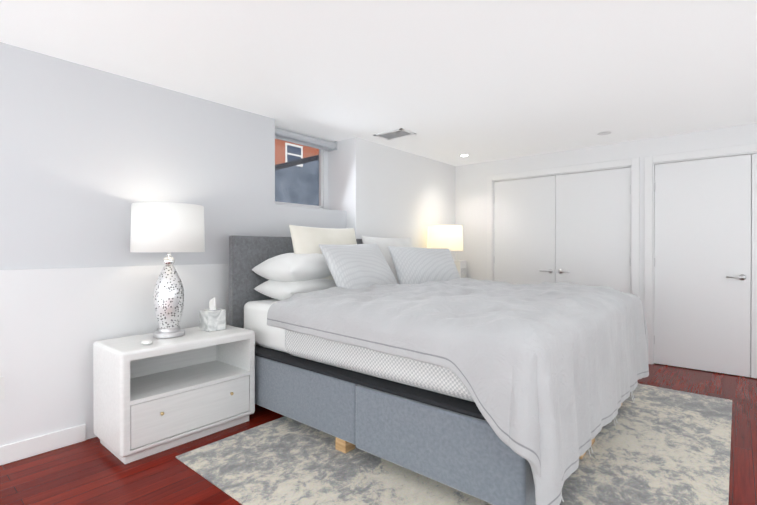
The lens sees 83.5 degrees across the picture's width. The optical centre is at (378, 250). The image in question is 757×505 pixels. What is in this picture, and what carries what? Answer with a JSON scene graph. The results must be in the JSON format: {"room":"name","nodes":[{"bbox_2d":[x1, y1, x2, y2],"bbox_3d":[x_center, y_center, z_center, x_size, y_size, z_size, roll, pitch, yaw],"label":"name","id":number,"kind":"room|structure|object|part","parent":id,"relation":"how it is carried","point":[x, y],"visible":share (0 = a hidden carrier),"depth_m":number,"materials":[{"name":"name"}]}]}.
{"room":"bedroom","nodes":[
{"label":"bedroom","id":0,"kind":"room"},
{"bbox_2d":[0,42,345,445],"bbox_3d":[-1.984,0.011,2.782,0.450,2.330,4.624,0,0,40],"label":"wall","id":1,"kind":"structure","parent":0,"point":[89,156],"depth_m":2.67,"materials":[{"name":"white paint"}]},
{"bbox_2d":[0,424,85,465],"bbox_3d":[-2.494,1.127,1.826,0.014,0.104,2.100,0,0,40],"label":"baseboard","id":2,"kind":"structure","parent":1,"relation":"attached to","point":[23,449],"depth_m":2.46,"materials":[{"name":"white wood"}]},
{"bbox_2d":[275,127,336,208],"bbox_3d":[-0.802,-0.785,4.222,0.205,0.750,0.894,0,0,40],"label":"window","id":3,"kind":"structure","parent":1,"relation":"in","point":[322,146],"depth_m":4.38,"materials":[{"name":"white plastic"}]},
{"bbox_3d":[-0.859,-0.777,4.270,0.006,0.645,0.764,0,0,40],"label":"glass","id":4,"kind":"part","parent":3,"relation":"part of","materials":[{"name":"glass"}]},
{"bbox_2d":[0,363,756,504],"bbox_3d":[0.497,1.208,2.155,5.050,0.060,6.873,0,0,40],"label":"floor","id":5,"kind":"structure","parent":0,"point":[93,471],"depth_m":2.28,"materials":[{"name":"brown wood"}]},
{"bbox_2d":[93,325,254,463],"bbox_3d":[-1.287,0.863,2.748,0.490,0.625,0.840,0,0,40],"label":"nightstand","id":6,"kind":"object","parent":5,"relation":"on","point":[157,395],"visible":1,"depth_m":2.58,"materials":[{"name":"white wood"}]},
{"bbox_2d":[141,339,152,344],"bbox_3d":[-1.358,0.536,2.486,0.078,0.029,0.058,0,0,40],"label":"pebble","id":7,"kind":"object","parent":6,"relation":"on","point":[146,342],"visible":1,"depth_m":2.46,"materials":[{"name":"white stone"}]},
{"bbox_2d":[130,202,204,337],"bbox_3d":[-1.358,0.117,2.747,0.434,0.864,0.434,0,0,40],"label":"lamp","id":8,"kind":"object","parent":6,"relation":"on","point":[168,227],"visible":1,"depth_m":2.62,"materials":[{"name":"silver metal"}]},
{"bbox_3d":[-1.358,-0.141,2.746,0.434,0.302,0.434,0,0,40],"label":"lamp shade","id":9,"kind":"part","parent":8,"relation":"part of","materials":[{"name":"white fabric"}]},
{"bbox_3d":[-1.269,0.971,2.734,0.397,0.244,0.742,0,0,40],"label":"drawer","id":10,"kind":"part","parent":6,"relation":"part of","materials":[{"name":"white wood"}]},
{"bbox_2d":[199,297,225,331],"bbox_3d":[-1.155,0.437,2.949,0.128,0.225,0.128,0,0,40],"label":"tissue box","id":11,"kind":"object","parent":6,"relation":"on","point":[212,318],"visible":1,"depth_m":2.91,"materials":[{"name":"stone"}]},
{"bbox_2d":[176,383,731,504],"bbox_3d":[0.802,1.170,2.854,2.401,0.010,3.212,0,0,40],"label":"rug","id":12,"kind":"object","parent":5,"relation":"on","point":[655,445],"visible":0.58,"depth_m":2.29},
{"bbox_2d":[229,225,648,504],"bbox_3d":[0.449,0.480,3.221,2.461,1.366,2.354,0,0,40],"label":"bed","id":13,"kind":"object","parent":12,"relation":"on","point":[430,363],"visible":1,"depth_m":2.25,"materials":[{"name":"fabric"}]},
{"bbox_3d":[0.380,0.549,3.297,2.110,0.320,1.935,0,0,40],"label":"mattress","id":14,"kind":"part","parent":13,"relation":"part of","materials":[{"name":"white fabric"}]},
{"bbox_3d":[-0.508,0.466,3.942,0.068,1.170,1.900,0,0,40],"label":"headboard","id":15,"kind":"part","parent":13,"relation":"part of","materials":[{"name":"fabric"}]},
{"bbox_2d":[289,225,356,279],"bbox_3d":[-0.401,0.098,3.561,0.257,0.621,0.760,0,0,40],"label":"pillow","id":16,"kind":"object","parent":13,"relation":"on","point":[306,241],"depth_m":3.38,"materials":[{"name":"beige fabric"}]},
{"bbox_2d":[319,243,397,288],"bbox_3d":[-0.125,0.163,3.419,0.353,0.468,0.835,0,0,40],"label":"pillow","id":17,"kind":"object","parent":13,"relation":"on","point":[356,266],"depth_m":3.28,"materials":[{"name":"white fabric"}]},
{"bbox_2d":[285,330,473,401],"bbox_3d":[0.584,0.542,3.103,1.574,0.330,1.994,0,0,40],"label":"blanket","id":18,"kind":"object","parent":13,"relation":"on","point":[405,374],"depth_m":2.31,"materials":[{"name":"white fabric"}]},
{"bbox_2d":[362,236,412,283],"bbox_3d":[0.141,0.125,4.373,0.232,0.550,0.803,0,0,40],"label":"pillow","id":19,"kind":"object","parent":13,"relation":"on","point":[383,243],"depth_m":4.24,"materials":[{"name":"white fabric"}]},
{"bbox_2d":[388,246,459,283],"bbox_3d":[0.456,0.171,3.949,0.442,0.439,0.828,0,0,40],"label":"pillow","id":20,"kind":"object","parent":13,"relation":"on","point":[412,265],"depth_m":3.84,"materials":[{"name":"white fabric"}]},
{"bbox_2d":[454,260,466,277],"bbox_3d":[1.062,0.647,5.676,0.182,1.035,0.175,0,0,40],"label":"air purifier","id":21,"kind":"object","parent":5,"relation":"on","point":[461,266],"visible":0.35,"depth_m":5.59,"materials":[{"name":"white plastic"}]},
{"bbox_2d":[461,268,465,277],"bbox_3d":[1.130,0.637,5.618,0.003,0.815,0.133,0,0,40],"label":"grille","id":22,"kind":"object","parent":21,"relation":"attached to","point":[463,270],"depth_m":5.61,"materials":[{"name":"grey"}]},
{"bbox_3d":[0.842,0.854,5.172,0.490,0.625,0.840,0,0,40],"label":"nightstand","id":23,"kind":"object","parent":5,"relation":"on","visible":0},
{"bbox_2d":[427,224,462,250],"bbox_3d":[0.815,0.108,5.191,0.434,0.864,0.434,0,0,40],"label":"lamp","id":24,"kind":"object","parent":23,"relation":"on","point":[450,237],"visible":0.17,"depth_m":5.00,"materials":[{"name":"white fabric"}]},
{"bbox_2d":[0,0,756,165],"bbox_3d":[0.497,-1.192,2.146,5.050,0.080,6.873,0,0,40],"label":"ceiling","id":25,"kind":"structure","parent":0,"point":[451,81],"depth_m":2.58,"materials":[{"name":"white paint"}]},
{"bbox_2d":[373,128,415,139],"bbox_3d":[0.162,-1.156,4.220,0.355,0.008,0.240,0,0,40],"label":"ceiling vent","id":26,"kind":"object","parent":25,"relation":"in","point":[394,134],"visible":0.98,"depth_m":4.21,"materials":[{"name":"silver metal"}]},
{"bbox_2d":[597,132,611,135],"bbox_3d":[2.228,-1.156,4.184,0.132,0.006,0.132,0,0,40],"label":"recessed light","id":27,"kind":"object","parent":25,"relation":"in","point":[603,133],"visible":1,"depth_m":4.18,"materials":[{"name":"white"}]},
{"bbox_2d":[328,137,454,259],"bbox_3d":[0.282,0.001,5.366,0.561,2.330,2.249,0,0,40],"label":"wall","id":28,"kind":"structure","parent":0,"point":[378,190],"depth_m":4.73,"materials":[{"name":"white paint"}]},
{"bbox_2d":[455,123,756,374],"bbox_3d":[2.598,0.004,4.626,5.050,2.330,0.200,0,0,40],"label":"wall","id":29,"kind":"structure","parent":0,"point":[474,199],"depth_m":4.49,"materials":[{"name":"white paint"}]},
{"bbox_2d":[494,175,555,284],"bbox_3d":[1.809,0.134,5.273,0.771,2.048,0.040,0,0,40],"label":"closet door","id":30,"kind":"structure","parent":29,"relation":"in","point":[524,231],"depth_m":5.24,"materials":[{"name":"white wood"}]},
{"bbox_3d":[1.996,0.242,5.048,0.142,0.054,0.062,0,0,40],"label":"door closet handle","id":31,"kind":"part","parent":29,"relation":"part of","materials":[{"name":"silver metal"}]},
{"bbox_3d":[2.092,0.097,5.007,1.714,2.140,0.074,0,0,40],"label":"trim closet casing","id":32,"kind":"part","parent":29,"relation":"part of","materials":[{"name":"white wood"}]},
{"bbox_2d":[556,167,630,292],"bbox_3d":[2.400,0.136,4.771,0.771,2.048,0.040,0,0,40],"label":"closet door","id":33,"kind":"structure","parent":29,"relation":"in","point":[593,228],"depth_m":4.73,"materials":[{"name":"white wood"}]},
{"bbox_3d":[3.417,0.102,3.883,1.670,2.140,0.074,0,0,40],"label":"trim door casing","id":34,"kind":"part","parent":29,"relation":"part of","materials":[{"name":"white wood"}]},
{"bbox_2d":[654,154,750,376],"bbox_3d":[3.141,0.139,4.142,0.747,2.048,0.040,0,0,40],"label":"entry door","id":35,"kind":"structure","parent":29,"relation":"in","point":[702,251],"depth_m":4.11,"materials":[{"name":"white wood"}]},
{"bbox_3d":[3.315,0.246,3.928,0.142,0.054,0.062,0,0,40],"label":"door entry handle","id":36,"kind":"part","parent":29,"relation":"part of","materials":[{"name":"silver metal"}]},
{"bbox_2d":[751,153,756,377],"bbox_3d":[3.715,0.140,3.655,0.751,2.048,0.040,0,0,40],"label":"entry door","id":37,"kind":"structure","parent":29,"relation":"in","point":[754,275],"depth_m":3.87,"materials":[{"name":"white wood"}]},
{"label":"outside","id":38,"kind":"structure","parent":0,"visible":0},
{"bbox_2d":[275,139,318,164],"bbox_3d":[-0.969,-1.487,6.097,0.001,4.700,7.000,0,0,40],"label":"brick building","id":39,"kind":"structure","parent":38,"point":[279,158],"depth_m":5.73,"materials":[{"name":"brick"}]},
{"bbox_2d":[285,142,302,166],"bbox_3d":[-1.162,-1.321,5.848,0.004,0.290,0.301,0,0,40],"label":"window","id":40,"kind":"structure","parent":39,"relation":"attached to","point":[292,151],"depth_m":5.84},
{"bbox_2d":[275,155,318,170],"bbox_3d":[-0.954,-1.318,6.084,0.001,2.511,7.000,0,0,40],"label":"parapet","id":41,"kind":"object","parent":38,"point":[294,163],"depth_m":5.87,"materials":[{"name":"grey concrete"}]},
{"bbox_2d":[275,160,318,205],"bbox_3d":[-0.962,-0.855,6.092,0.001,3.436,7.000,0,0,40],"label":"grey structure","id":42,"kind":"structure","parent":38,"point":[288,175],"depth_m":5.92}
]}

